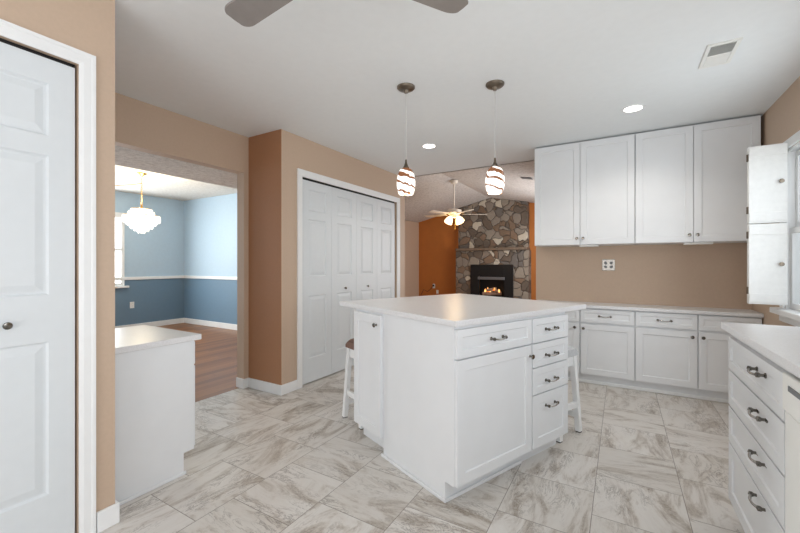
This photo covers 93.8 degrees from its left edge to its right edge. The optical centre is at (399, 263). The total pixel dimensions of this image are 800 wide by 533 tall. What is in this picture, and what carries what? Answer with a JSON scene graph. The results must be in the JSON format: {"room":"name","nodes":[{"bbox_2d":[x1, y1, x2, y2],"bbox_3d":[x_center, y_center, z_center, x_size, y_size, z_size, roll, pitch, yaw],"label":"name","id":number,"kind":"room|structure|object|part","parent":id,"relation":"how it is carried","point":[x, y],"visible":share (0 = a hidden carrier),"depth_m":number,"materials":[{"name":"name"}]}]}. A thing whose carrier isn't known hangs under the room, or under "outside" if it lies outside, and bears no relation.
{"room":"kitchen","nodes":[
{"label":"kitchen","id":0,"kind":"room"},
{"bbox_2d":[0,0,114,532],"bbox_3d":[-2.228,-0.015,0.279,0.120,2.410,3.415,0,0,31],"label":"wall","id":1,"kind":"structure","parent":0,"point":[88,26],"depth_m":1.67,"materials":[{"name":"beige paint"}]},
{"bbox_2d":[0,38,74,532],"bbox_3d":[-1.609,0.162,1.246,0.060,2.032,0.840,0,0,31],"label":"door","id":2,"kind":"structure","parent":1,"relation":"in","point":[37,89],"depth_m":1.50,"materials":[{"name":"white paint"}]},
{"bbox_3d":[-1.488,0.235,1.418,0.026,0.029,0.029,0,0,31],"label":"knob","id":3,"kind":"part","parent":2,"relation":"part of","materials":[{"name":"silver metal"}]},
{"bbox_2d":[0,19,95,532],"bbox_3d":[-1.589,0.140,1.226,0.016,2.100,0.978,0,0,31],"label":"trim","id":4,"kind":"structure","parent":1,"relation":"attached to","point":[86,61],"depth_m":1.62,"materials":[{"name":"white paint"}]},
{"bbox_2d":[96,500,119,532],"bbox_3d":[-1.360,1.144,1.715,0.114,0.092,0.087,0,0,31],"label":"baseboard","id":5,"kind":"structure","parent":1,"relation":"attached to","point":[109,516],"depth_m":1.69,"materials":[{"name":"white paint"}]},
{"bbox_2d":[115,191,183,325],"bbox_3d":[-5.440,-0.040,5.883,0.150,2.460,4.000,0,0,31],"label":"wall","id":6,"kind":"structure","parent":0,"point":[159,251],"depth_m":7.07,"materials":[{"name":"blue paint"}]},
{"bbox_2d":[115,212,128,287],"bbox_3d":[-5.160,-0.237,6.150,0.060,1.325,1.244,0,0,31],"label":"window","id":7,"kind":"structure","parent":6,"relation":"in","point":[119,225],"depth_m":6.58,"materials":[{"name":"white paint"}]},
{"bbox_3d":[-5.180,-0.235,6.170,0.004,1.150,1.009,0,0,31],"label":"pane","id":8,"kind":"part","parent":7,"relation":"part of","materials":[{"name":"glass"}]},
{"bbox_3d":[-5.183,-0.210,6.157,0.011,1.200,1.074,0,0,31],"label":"sash","id":9,"kind":"part","parent":7,"relation":"part of","materials":[{"name":"white paint"}]},
{"bbox_3d":[-5.179,-0.255,6.155,0.022,1.290,1.134,0,0,31],"label":"frame","id":10,"kind":"part","parent":7,"relation":"part of","materials":[{"name":"white paint"}]},
{"bbox_2d":[115,318,236,329],"bbox_3d":[-3.502,1.140,4.739,4.350,0.100,4.000,0,0,31],"label":"baseboard","id":11,"kind":"structure","parent":6,"relation":"attached to","point":[179,320],"depth_m":7.12,"materials":[{"name":"white paint"}]},
{"bbox_2d":[115,165,236,200],"bbox_3d":[-3.545,-1.295,4.764,4.550,0.050,4.240,0,0,31],"label":"ceiling","id":12,"kind":"structure","parent":0,"point":[153,184],"depth_m":6.15,"materials":[{"name":"white paint"}]},
{"bbox_2d":[115,172,160,233],"bbox_3d":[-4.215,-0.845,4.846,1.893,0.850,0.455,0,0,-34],"label":"chandelier","id":13,"kind":"object","parent":12,"relation":"hanging from","point":[142,220],"visible":0.98,"depth_m":5.15,"materials":[{"name":"white glass"}]},
{"bbox_2d":[115,145,236,188],"bbox_3d":[-1.935,-1.090,3.813,0.810,0.360,4.000,0,0,31],"label":"ceiling","id":14,"kind":"structure","parent":0,"point":[125,157],"depth_m":3.54,"materials":[{"name":"beige paint"}]},
{"bbox_2d":[115,92,248,378],"bbox_3d":[-1.933,-0.015,2.922,0.100,2.410,1.677,0,0,31],"label":"wall","id":15,"kind":"structure","parent":0,"point":[139,125],"depth_m":3.23,"materials":[{"name":"beige paint"}]},
{"bbox_2d":[184,193,236,323],"bbox_3d":[-2.455,-0.040,6.513,4.350,2.460,0.120,0,0,31],"label":"wall","id":16,"kind":"structure","parent":0,"point":[210,223],"depth_m":7.11,"materials":[{"name":"blue paint"}]},
{"bbox_2d":[249,129,280,384],"bbox_3d":[-1.312,-0.015,3.531,0.550,2.410,0.004,0,0,31],"label":"wall","id":17,"kind":"structure","parent":0,"point":[264,149],"depth_m":3.50,"materials":[{"name":"brown paint"}]},
{"bbox_2d":[236,377,297,395],"bbox_3d":[-1.275,1.144,3.580,0.564,0.092,0.258,0,0,31],"label":"baseboard","id":18,"kind":"structure","parent":17,"relation":"attached to","point":[260,385],"depth_m":3.50,"materials":[{"name":"white paint"}]},
{"bbox_2d":[281,129,404,384],"bbox_3d":[-0.547,-0.015,4.385,0.100,2.410,2.244,0,0,31],"label":"wall","id":19,"kind":"structure","parent":0,"point":[299,152],"depth_m":3.54,"materials":[{"name":"beige paint"}]},
{"bbox_2d":[302,177,394,384],"bbox_3d":[-0.514,0.167,4.379,0.060,2.022,1.723,0,0,31],"label":"door","id":20,"kind":"structure","parent":19,"relation":"in","point":[348,236],"depth_m":4.07,"materials":[{"name":"white paint"}]},
{"bbox_2d":[297,168,399,388],"bbox_3d":[-0.488,0.142,4.370,0.016,2.096,1.902,0,0,31],"label":"trim","id":21,"kind":"structure","parent":19,"relation":"attached to","point":[301,173],"depth_m":3.59,"materials":[{"name":"white paint"}]},
{"bbox_2d":[405,220,418,296],"bbox_3d":[-0.654,0.040,8.294,0.120,2.300,4.380,0,0,31],"label":"wall","id":22,"kind":"structure","parent":0,"point":[411,228],"depth_m":9.79,"materials":[{"name":"beige paint"}]},
{"bbox_2d":[99,323,744,532],"bbox_3d":[-2.375,1.220,2.517,8.850,0.060,7.320,0,0,31],"label":"floor","id":23,"kind":"structure","parent":0,"point":[259,461],"depth_m":2.10,"materials":[{"name":"tile"}]},
{"bbox_2d":[115,341,194,504],"bbox_3d":[-1.584,0.817,2.105,0.630,0.747,0.611,0,0,31],"label":"base cabinet","id":24,"kind":"object","parent":23,"relation":"on","point":[155,387],"visible":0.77,"depth_m":1.97,"materials":[{"name":"white paint"}]},
{"bbox_3d":[-1.343,1.181,1.904,0.011,0.018,0.510,0,0,31],"label":"shoe molding","id":25,"kind":"part","parent":24,"relation":"part of","materials":[{"name":"white paint"}]},
{"bbox_2d":[115,325,200,354],"bbox_3d":[-1.596,0.427,2.104,0.652,0.032,0.600,0,0,31],"label":"countertop","id":26,"kind":"structure","parent":24,"relation":"on","point":[140,337],"depth_m":2.11,"materials":[{"name":"white stone"}]},
{"bbox_3d":[-1.462,0.831,2.341,0.592,0.469,0.020,0,0,31],"label":"door","id":27,"kind":"part","parent":24,"relation":"part of","materials":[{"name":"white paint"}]},
{"bbox_2d":[342,338,363,429],"bbox_3d":[-0.206,0.883,2.912,0.399,0.614,0.289,0,0,-37],"label":"counter stool","id":28,"kind":"object","parent":23,"relation":"on","point":[348,393],"visible":0.17,"depth_m":2.88,"materials":[{"name":"white wood"}]},
{"bbox_3d":[-0.407,0.914,2.896,0.058,0.539,0.074,0,0,-37],"label":"leg","id":29,"kind":"part","parent":28,"relation":"part of","materials":[{"name":"white paint"}]},
{"bbox_3d":[-0.206,0.609,2.912,0.370,0.067,0.225,0,0,-37],"label":"seat","id":30,"kind":"part","parent":28,"relation":"part of","materials":[{"name":"brown wood"}]},
{"bbox_2d":[354,309,383,447],"bbox_3d":[0.139,0.747,2.704,0.946,0.886,0.335,0,0,-37],"label":"base cabinet","id":31,"kind":"object","parent":23,"relation":"on","point":[368,325],"visible":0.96,"depth_m":2.42,"materials":[{"name":"white paint"}]},
{"bbox_2d":[381,314,534,502],"bbox_3d":[0.335,0.747,2.233,0.629,0.886,0.673,0,0,-37],"label":"base cabinet","id":32,"kind":"object","parent":23,"relation":"on","point":[458,400],"visible":0.99,"depth_m":1.99,"materials":[{"name":"white paint"}]},
{"bbox_3d":[0.088,0.747,2.074,0.018,0.886,0.610,0,0,-37],"label":"panel","id":33,"kind":"part","parent":32,"relation":"part of","materials":[{"name":"white paint"}]},
{"bbox_3d":[0.304,1.181,2.273,0.629,0.018,0.572,0,0,-37],"label":"shoe molding","id":34,"kind":"part","parent":32,"relation":"part of","materials":[{"name":"white paint"}]},
{"bbox_2d":[340,293,585,326],"bbox_3d":[0.407,0.289,2.627,1.237,0.030,1.180,0,0,-37],"label":"countertop","id":35,"kind":"structure","parent":32,"relation":"on","point":[453,310],"depth_m":2.35,"materials":[{"name":"white stone"}]},
{"bbox_3d":[0.515,0.393,1.999,0.608,0.141,0.020,0,0,-37],"label":"drawer","id":36,"kind":"part","parent":32,"relation":"part of","materials":[{"name":"white paint"}]},
{"bbox_3d":[0.515,0.779,1.999,0.608,0.614,0.020,0,0,-37],"label":"door","id":37,"kind":"part","parent":32,"relation":"part of","materials":[{"name":"white paint"}]},
{"bbox_3d":[0.528,0.393,1.981,0.121,0.018,0.038,0,0,-37],"label":"handle","id":38,"kind":"part","parent":32,"relation":"part of","materials":[{"name":"silver metal"}]},
{"bbox_2d":[520,312,567,460],"bbox_3d":[0.749,0.747,2.528,0.387,0.886,0.651,0,0,-37],"label":"base cabinet","id":39,"kind":"object","parent":23,"relation":"on","point":[549,344],"visible":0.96,"depth_m":2.29,"materials":[{"name":"white paint"}]},
{"bbox_3d":[0.921,0.540,2.301,0.383,0.138,0.020,0,0,-37],"label":"drawer","id":40,"kind":"part","parent":39,"relation":"part of","materials":[{"name":"white paint"}]},
{"bbox_3d":[0.921,0.930,2.301,0.383,0.311,0.020,0,0,-37],"label":"drawer","id":41,"kind":"part","parent":39,"relation":"part of","materials":[{"name":"white paint"}]},
{"bbox_3d":[0.921,0.692,2.301,0.383,0.152,0.020,0,0,-37],"label":"drawer","id":42,"kind":"part","parent":39,"relation":"part of","materials":[{"name":"white paint"}]},
{"bbox_3d":[0.921,0.394,2.301,0.383,0.140,0.020,0,0,-37],"label":"drawer","id":43,"kind":"part","parent":39,"relation":"part of","materials":[{"name":"white paint"}]},
{"bbox_3d":[0.933,0.856,2.283,0.121,0.018,0.038,0,0,-37],"label":"handle","id":44,"kind":"part","parent":39,"relation":"part of","materials":[{"name":"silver metal"}]},
{"bbox_3d":[0.933,0.704,2.283,0.121,0.018,0.038,0,0,-37],"label":"handle","id":45,"kind":"part","parent":39,"relation":"part of","materials":[{"name":"silver metal"}]},
{"bbox_3d":[0.933,0.550,2.283,0.121,0.018,0.038,0,0,-37],"label":"handle","id":46,"kind":"part","parent":39,"relation":"part of","materials":[{"name":"silver metal"}]},
{"bbox_3d":[0.933,0.394,2.283,0.121,0.018,0.038,0,0,-37],"label":"handle","id":47,"kind":"part","parent":39,"relation":"part of","materials":[{"name":"silver metal"}]},
{"bbox_2d":[556,345,581,442],"bbox_3d":[1.057,0.883,2.724,0.289,0.614,0.399,0,0,-37],"label":"counter stool","id":48,"kind":"object","parent":23,"relation":"on","point":[572,352],"visible":0.19,"depth_m":2.63,"materials":[{"name":"white paint"}]},
{"bbox_3d":[1.073,0.914,2.523,0.074,0.539,0.058,0,0,-37],"label":"leg","id":49,"kind":"part","parent":48,"relation":"part of","materials":[{"name":"white paint"}]},
{"bbox_3d":[1.057,0.609,2.724,0.225,0.067,0.370,0,0,-37],"label":"seat","id":50,"kind":"part","parent":48,"relation":"part of","materials":[{"name":"white wood"}]},
{"bbox_3d":[1.245,0.914,2.651,0.074,0.539,0.058,0,0,-37],"label":"leg","id":51,"kind":"part","parent":48,"relation":"part of","materials":[{"name":"white paint"}]},
{"bbox_2d":[565,310,580,378],"bbox_3d":[1.679,0.814,3.977,0.447,0.752,0.359,0,0,31],"label":"base cabinet","id":52,"kind":"object","parent":23,"relation":"on","point":[573,336],"visible":0.27,"depth_m":3.76,"materials":[{"name":"white paint"}]},
{"bbox_3d":[1.608,0.513,3.858,0.435,0.130,0.020,0,0,31],"label":"drawer","id":53,"kind":"part","parent":52,"relation":"part of","materials":[{"name":"white paint"}]},
{"bbox_3d":[1.608,0.843,3.858,0.435,0.495,0.020,0,0,31],"label":"door","id":54,"kind":"part","parent":52,"relation":"part of","materials":[{"name":"white paint"}]},
{"bbox_2d":[541,300,763,317],"bbox_3d":[2.256,0.422,3.646,1.818,0.031,0.344,0,0,31],"label":"countertop","id":55,"kind":"structure","parent":52,"relation":"on","point":[595,305],"depth_m":3.41,"materials":[{"name":"white stone"}]},
{"bbox_2d":[580,308,634,385],"bbox_3d":[2.072,0.814,3.745,0.464,0.752,0.359,0,0,31],"label":"base cabinet","id":56,"kind":"object","parent":23,"relation":"on","point":[607,336],"visible":0.98,"depth_m":3.62,"materials":[{"name":"white paint"}]},
{"bbox_3d":[2.001,0.513,3.626,0.454,0.130,0.020,0,0,31],"label":"drawer","id":57,"kind":"part","parent":56,"relation":"part of","materials":[{"name":"white paint"}]},
{"bbox_2d":[635,311,697,394],"bbox_3d":[2.472,0.814,3.509,0.464,0.752,0.359,0,0,31],"label":"base cabinet","id":58,"kind":"object","parent":23,"relation":"on","point":[666,344],"visible":1,"depth_m":3.38,"materials":[{"name":"white paint"}]},
{"bbox_3d":[2.402,0.513,3.389,0.454,0.130,0.020,0,0,31],"label":"drawer","id":59,"kind":"part","parent":58,"relation":"part of","materials":[{"name":"white paint"}]},
{"bbox_2d":[697,314,761,399],"bbox_3d":[2.853,0.814,3.287,0.416,0.752,0.354,0,0,31],"label":"base cabinet","id":60,"kind":"object","parent":23,"relation":"on","point":[713,341],"visible":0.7,"depth_m":3.21,"materials":[{"name":"white paint"}]},
{"bbox_3d":[2.781,0.843,3.165,0.406,0.495,0.020,0,0,31],"label":"door","id":61,"kind":"part","parent":60,"relation":"part of","materials":[{"name":"white paint"}]},
{"bbox_3d":[2.781,0.513,3.165,0.406,0.130,0.020,0,0,31],"label":"drawer","id":62,"kind":"part","parent":60,"relation":"part of","materials":[{"name":"white paint"}]},
{"bbox_2d":[729,337,789,532],"bbox_3d":[1.575,0.748,1.314,0.579,0.884,0.700,0,0,31],"label":"base cabinet","id":63,"kind":"object","parent":23,"relation":"on","point":[756,411],"visible":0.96,"depth_m":1.39,"materials":[{"name":"white paint"}]},
{"bbox_3d":[1.282,0.700,1.350,0.038,0.018,0.121,0,0,31],"label":"handle","id":64,"kind":"part","parent":63,"relation":"part of","materials":[{"name":"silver metal"}]},
{"bbox_3d":[1.361,0.955,1.440,0.020,0.262,0.688,0,0,31],"label":"drawer","id":65,"kind":"part","parent":63,"relation":"part of","materials":[{"name":"white paint"}]},
{"bbox_3d":[1.279,0.853,1.345,0.038,0.018,0.121,0,0,31],"label":"handle","id":66,"kind":"part","parent":63,"relation":"part of","materials":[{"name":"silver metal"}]},
{"bbox_3d":[1.361,0.737,1.440,0.020,0.158,0.688,0,0,31],"label":"drawer","id":67,"kind":"part","parent":63,"relation":"part of","materials":[{"name":"white paint"}]},
{"bbox_3d":[1.361,0.571,1.440,0.020,0.158,0.688,0,0,31],"label":"drawer","id":68,"kind":"part","parent":63,"relation":"part of","materials":[{"name":"white paint"}]},
{"bbox_3d":[1.289,0.392,1.361,0.038,0.018,0.121,0,0,31],"label":"handle","id":69,"kind":"part","parent":63,"relation":"part of","materials":[{"name":"silver metal"}]},
{"bbox_3d":[1.282,0.543,1.350,0.038,0.018,0.121,0,0,31],"label":"handle","id":70,"kind":"part","parent":63,"relation":"part of","materials":[{"name":"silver metal"}]},
{"bbox_3d":[1.361,0.411,1.440,0.020,0.146,0.688,0,0,31],"label":"drawer","id":71,"kind":"part","parent":63,"relation":"part of","materials":[{"name":"white paint"}]},
{"bbox_2d":[783,372,799,532],"bbox_3d":[1.248,0.756,0.747,0.551,0.868,0.600,0,0,31],"label":"dishwasher","id":72,"kind":"object","parent":23,"relation":"on","point":[791,383],"visible":0.98,"depth_m":1.09,"materials":[{"name":"white plastic"}]},
{"bbox_3d":[1.034,0.385,0.874,0.048,0.113,0.592,0,0,31],"label":"control panel","id":73,"kind":"part","parent":72,"relation":"part of","materials":[{"name":"white plastic"}]},
{"bbox_3d":[1.036,0.762,0.872,0.042,0.635,0.592,0,0,31],"label":"door","id":74,"kind":"part","parent":72,"relation":"part of","materials":[{"name":"white plastic"}]},
{"bbox_3d":[1.012,0.364,0.887,0.003,0.016,0.480,0,0,31],"label":"handle","id":75,"kind":"part","parent":72,"relation":"part of","materials":[{"name":"grey metal"}]},
{"bbox_3d":[0.934,0.748,0.229,0.579,0.884,0.600,0,0,31],"label":"cabinet","id":76,"kind":"object","parent":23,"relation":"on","visible":0},
{"bbox_2d":[721,322,799,377],"bbox_3d":[1.283,0.291,0.790,0.591,0.030,1.945,0,0,31],"label":"countertop","id":77,"kind":"structure","parent":76,"relation":"on","point":[779,344],"depth_m":1.36,"materials":[{"name":"white stone"}]},
{"bbox_2d":[115,0,799,176],"bbox_3d":[-0.407,-1.245,1.355,4.320,0.050,7.320,0,0,31],"label":"ceiling","id":78,"kind":"structure","parent":0,"point":[327,73],"depth_m":2.36,"materials":[{"name":"paint"}]},
{"bbox_2d":[225,0,467,26],"bbox_3d":[-0.328,-1.077,1.256,0.857,0.285,0.948,0,0,31],"label":"ceiling fan","id":79,"kind":"object","parent":78,"relation":"hanging from","point":[247,13],"visible":1,"depth_m":1.44,"materials":[{"name":"silver metal"}]},
{"bbox_3d":[-0.523,-0.990,1.415,0.360,0.024,0.119,0,0,34],"label":"blade","id":80,"kind":"part","parent":79,"relation":"part of","materials":[{"name":"wood"}]},
{"bbox_3d":[0.082,-0.990,1.370,0.360,0.024,0.119,0,0,-26],"label":"blade","id":81,"kind":"part","parent":79,"relation":"part of","materials":[{"name":"wood"}]},
{"bbox_2d":[397,83,414,195],"bbox_3d":[0.041,-0.849,2.584,0.128,0.742,0.128,0,0,31],"label":"pendant light","id":82,"kind":"object","parent":78,"relation":"hanging from","point":[405,178],"visible":1,"depth_m":2.54,"materials":[{"name":"white glass"}]},
{"bbox_3d":[0.041,-0.567,2.584,0.128,0.178,0.128,0,0,31],"label":"lamp shade","id":83,"kind":"part","parent":82,"relation":"part of","materials":[{"name":"white glass"}]},
{"bbox_2d":[421,143,436,148],"bbox_3d":[0.301,-1.216,3.879,0.166,0.007,0.166,0,0,31],"label":"recessed light","id":84,"kind":"object","parent":78,"relation":"in","point":[429,145],"visible":1,"depth_m":3.88,"materials":[{"name":"white paint"}]},
{"bbox_2d":[485,80,504,194],"bbox_3d":[0.644,-0.849,2.541,0.128,0.742,0.128,0,0,-44],"label":"pendant light","id":85,"kind":"object","parent":78,"relation":"hanging from","point":[495,179],"visible":1,"depth_m":2.50,"materials":[{"name":"white glass"}]},
{"bbox_3d":[0.644,-0.567,2.541,0.128,0.178,0.128,0,0,-44],"label":"lamp shade","id":86,"kind":"part","parent":85,"relation":"part of","materials":[{"name":"white glass"}]},
{"bbox_2d":[621,104,645,112],"bbox_3d":[1.831,-1.216,2.942,0.166,0.007,0.166,0,0,31],"label":"recessed light","id":87,"kind":"object","parent":78,"relation":"in","point":[636,107],"visible":1,"depth_m":2.94,"materials":[{"name":"white paint"}]},
{"bbox_2d":[698,37,742,68],"bbox_3d":[1.853,-1.215,2.175,0.150,0.010,0.290,0,0,31],"label":"ceiling vent","id":88,"kind":"object","parent":78,"relation":"in","point":[720,53],"visible":1,"depth_m":2.16,"materials":[{"name":"white plastic"}]},
{"bbox_2d":[405,161,534,222],"bbox_3d":[1.194,-1.363,7.273,4.380,0.544,4.500,0,0,31],"label":"ceiling","id":89,"kind":"structure","parent":0,"point":[435,192],"depth_m":7.50,"materials":[{"name":"white paint"}]},
{"bbox_2d":[425,180,486,224],"bbox_3d":[0.992,-1.105,7.088,1.160,0.930,1.199,0,0,31],"label":"ceiling fan","id":90,"kind":"object","parent":89,"relation":"hanging from","point":[454,213],"visible":1,"depth_m":7.00,"materials":[{"name":"white metal"}]},
{"bbox_3d":[0.693,-0.935,7.279,0.450,0.026,0.134,0,0,34],"label":"blade","id":91,"kind":"part","parent":90,"relation":"part of","materials":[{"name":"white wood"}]},
{"bbox_3d":[0.713,-0.935,6.816,0.450,0.026,0.134,0,0,-38],"label":"blade","id":92,"kind":"part","parent":90,"relation":"part of","materials":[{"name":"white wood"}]},
{"bbox_3d":[0.904,-0.820,6.968,0.152,0.162,0.154,0,0,31],"label":"lamp shade","id":93,"kind":"part","parent":90,"relation":"part of","materials":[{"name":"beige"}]},
{"bbox_3d":[1.022,-0.950,7.061,0.280,0.180,0.278,0,0,31],"label":"motor","id":94,"kind":"part","parent":90,"relation":"part of","materials":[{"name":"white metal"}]},
{"bbox_3d":[1.115,-0.820,6.943,0.154,0.162,0.152,0,0,31],"label":"lamp shade","id":95,"kind":"part","parent":90,"relation":"part of","materials":[{"name":"beige glass"}]},
{"bbox_2d":[418,203,535,299],"bbox_3d":[2.307,-0.198,9.159,4.340,2.775,0.120,0,0,31],"label":"wall","id":96,"kind":"structure","parent":0,"point":[438,240],"depth_m":9.81,"materials":[{"name":"orange paint"}]},
{"bbox_2d":[421,160,534,175],"bbox_3d":[0.154,-1.403,5.257,3.480,0.365,0.030,0,0,31],"label":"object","id":97,"kind":"structure","parent":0,"point":[530,160],"depth_m":4.79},
{"bbox_2d":[536,243,751,309],"bbox_3d":[2.421,-0.015,3.820,1.955,2.410,0.120,0,0,31],"label":"wall","id":98,"kind":"structure","parent":0,"point":[714,275],"depth_m":3.72,"materials":[{"name":"beige paint"}]},
{"bbox_2d":[535,134,634,246],"bbox_3d":[1.877,-0.699,3.840,0.892,1.022,0.394,0,0,31],"label":"upper cabinet","id":99,"kind":"object","parent":98,"relation":"attached to","point":[585,190],"visible":1,"depth_m":3.67,"materials":[{"name":"white paint"}]},
{"bbox_3d":[1.598,-0.695,3.818,0.428,1.010,0.020,0,0,31],"label":"door","id":100,"kind":"part","parent":99,"relation":"part of","materials":[{"name":"white paint"}]},
{"bbox_2d":[579,245,598,246],"bbox_3d":[1.881,-0.179,3.726,0.170,0.018,0.070,0,0,31],"label":"light bar","id":101,"kind":"object","parent":99,"relation":"attached to","point":[579,245],"visible":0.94,"depth_m":3.70,"materials":[{"name":"white plastic"}]},
{"bbox_3d":[1.981,-0.695,3.591,0.454,1.010,0.020,0,0,31],"label":"door","id":102,"kind":"part","parent":99,"relation":"part of","materials":[{"name":"white paint"}]},
{"bbox_2d":[602,259,614,270],"bbox_3d":[2.168,0.012,3.894,0.116,0.115,0.009,0,0,31],"label":"wall outlet","id":103,"kind":"object","parent":98,"relation":"attached to","point":[607,264],"visible":1,"depth_m":3.89,"materials":[{"name":"plastic"}]},
{"bbox_2d":[634,115,760,244],"bbox_3d":[2.635,-0.699,3.393,0.864,1.022,0.394,0,0,31],"label":"upper cabinet","id":104,"kind":"object","parent":98,"relation":"attached to","point":[691,181],"visible":0.93,"depth_m":3.24,"materials":[{"name":"white paint"}]},
{"bbox_3d":[2.367,-0.695,3.364,0.422,1.010,0.020,0,0,31],"label":"door","id":105,"kind":"part","parent":104,"relation":"part of","materials":[{"name":"white paint"}]},
{"bbox_2d":[683,242,712,244],"bbox_3d":[2.617,-0.179,3.292,0.200,0.018,0.070,0,0,31],"label":"light bar","id":106,"kind":"object","parent":104,"relation":"attached to","point":[688,243],"visible":0.99,"depth_m":3.28,"materials":[{"name":"white plastic"}]},
{"bbox_3d":[2.737,-0.695,3.145,0.430,1.010,0.020,0,0,31],"label":"door","id":107,"kind":"part","parent":104,"relation":"part of","materials":[{"name":"white paint"}]},
{"bbox_2d":[568,377,728,402],"bbox_3d":[2.207,1.175,3.548,1.794,0.030,0.014,0,0,31],"label":"toe kick","id":108,"kind":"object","parent":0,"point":[569,378],"depth_m":3.45,"materials":[{"name":"white paint"}]},
{"bbox_2d":[752,76,799,326],"bbox_3d":[1.386,-0.015,0.262,0.120,2.410,7.060,0,0,31],"label":"wall","id":109,"kind":"structure","parent":0,"point":[781,121],"depth_m":2.75,"materials":[{"name":"beige paint"}]},
{"bbox_2d":[769,130,799,326],"bbox_3d":[2.417,-0.224,2.121,0.136,1.267,1.370,0,0,31],"label":"window","id":110,"kind":"structure","parent":109,"relation":"in","point":[790,314],"depth_m":2.60,"materials":[{"name":"white paint"}]},
{"bbox_2d":[746,223,787,304],"bbox_3d":[2.567,0.003,2.623,0.209,0.565,0.069,0,0,31],"label":"window shutter","id":111,"kind":"object","parent":110,"relation":"attached to","point":[767,244],"visible":1,"depth_m":2.61,"materials":[{"name":"white wood"}]},
{"bbox_2d":[746,143,787,223],"bbox_3d":[2.567,-0.558,2.623,0.209,0.544,0.069,0,0,31],"label":"window shutter","id":112,"kind":"object","parent":110,"relation":"attached to","point":[767,165],"visible":1,"depth_m":2.61,"materials":[{"name":"white wood"}]},
{"bbox_3d":[2.417,0.335,2.121,0.135,0.040,1.370,0,0,31],"label":"sill","id":113,"kind":"part","parent":110,"relation":"part of","materials":[{"name":"white paint"}]},
{"bbox_3d":[2.407,-0.271,2.126,0.016,1.172,1.334,0,0,31],"label":"casing","id":114,"kind":"part","parent":110,"relation":"part of","materials":[{"name":"white paint"}]},
{"bbox_3d":[2.444,-0.240,2.104,0.070,1.110,1.210,0,0,31],"label":"frame","id":115,"kind":"part","parent":110,"relation":"part of","materials":[{"name":"white paint"}]},
{"bbox_3d":[2.441,0.032,2.107,0.026,0.563,1.184,0,0,31],"label":"sash","id":116,"kind":"part","parent":110,"relation":"part of","materials":[{"name":"white paint"}]},
{"bbox_3d":[2.464,-0.515,2.093,0.026,0.531,1.184,0,0,31],"label":"sash","id":117,"kind":"part","parent":110,"relation":"part of","materials":[{"name":"white paint"}]},
{"bbox_3d":[1.210,1.220,7.310,4.350,0.060,4.580,0,0,31],"label":"floor","id":118,"kind":"structure","parent":0,"visible":0},
{"bbox_2d":[456,198,530,299],"bbox_3d":[2.107,-0.196,8.801,1.740,2.771,0.699,0,0,31],"label":"fireplace","id":119,"kind":"object","parent":118,"relation":"on","point":[493,252],"visible":0.71,"depth_m":8.89,"materials":[{"name":"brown stone"}]},
{"bbox_2d":[478,277,504,279],"bbox_3d":[2.137,0.340,8.792,0.640,0.070,0.024,0,0,31],"label":"hood","id":120,"kind":"object","parent":119,"relation":"attached to","point":[479,278],"depth_m":8.77,"materials":[{"name":"grey metal"}]},
{"bbox_3d":[-4.593,-0.040,2.990,4.550,2.460,0.120,0,0,31],"label":"wall","id":121,"kind":"structure","parent":0,"visible":0},
{"bbox_2d":[115,275,236,279],"bbox_3d":[-3.502,0.263,4.739,4.350,0.055,4.000,0,0,31],"label":"trim","id":122,"kind":"structure","parent":121,"relation":"attached to","point":[181,276],"depth_m":7.01,"materials":[{"name":"white paint"}]}
]}

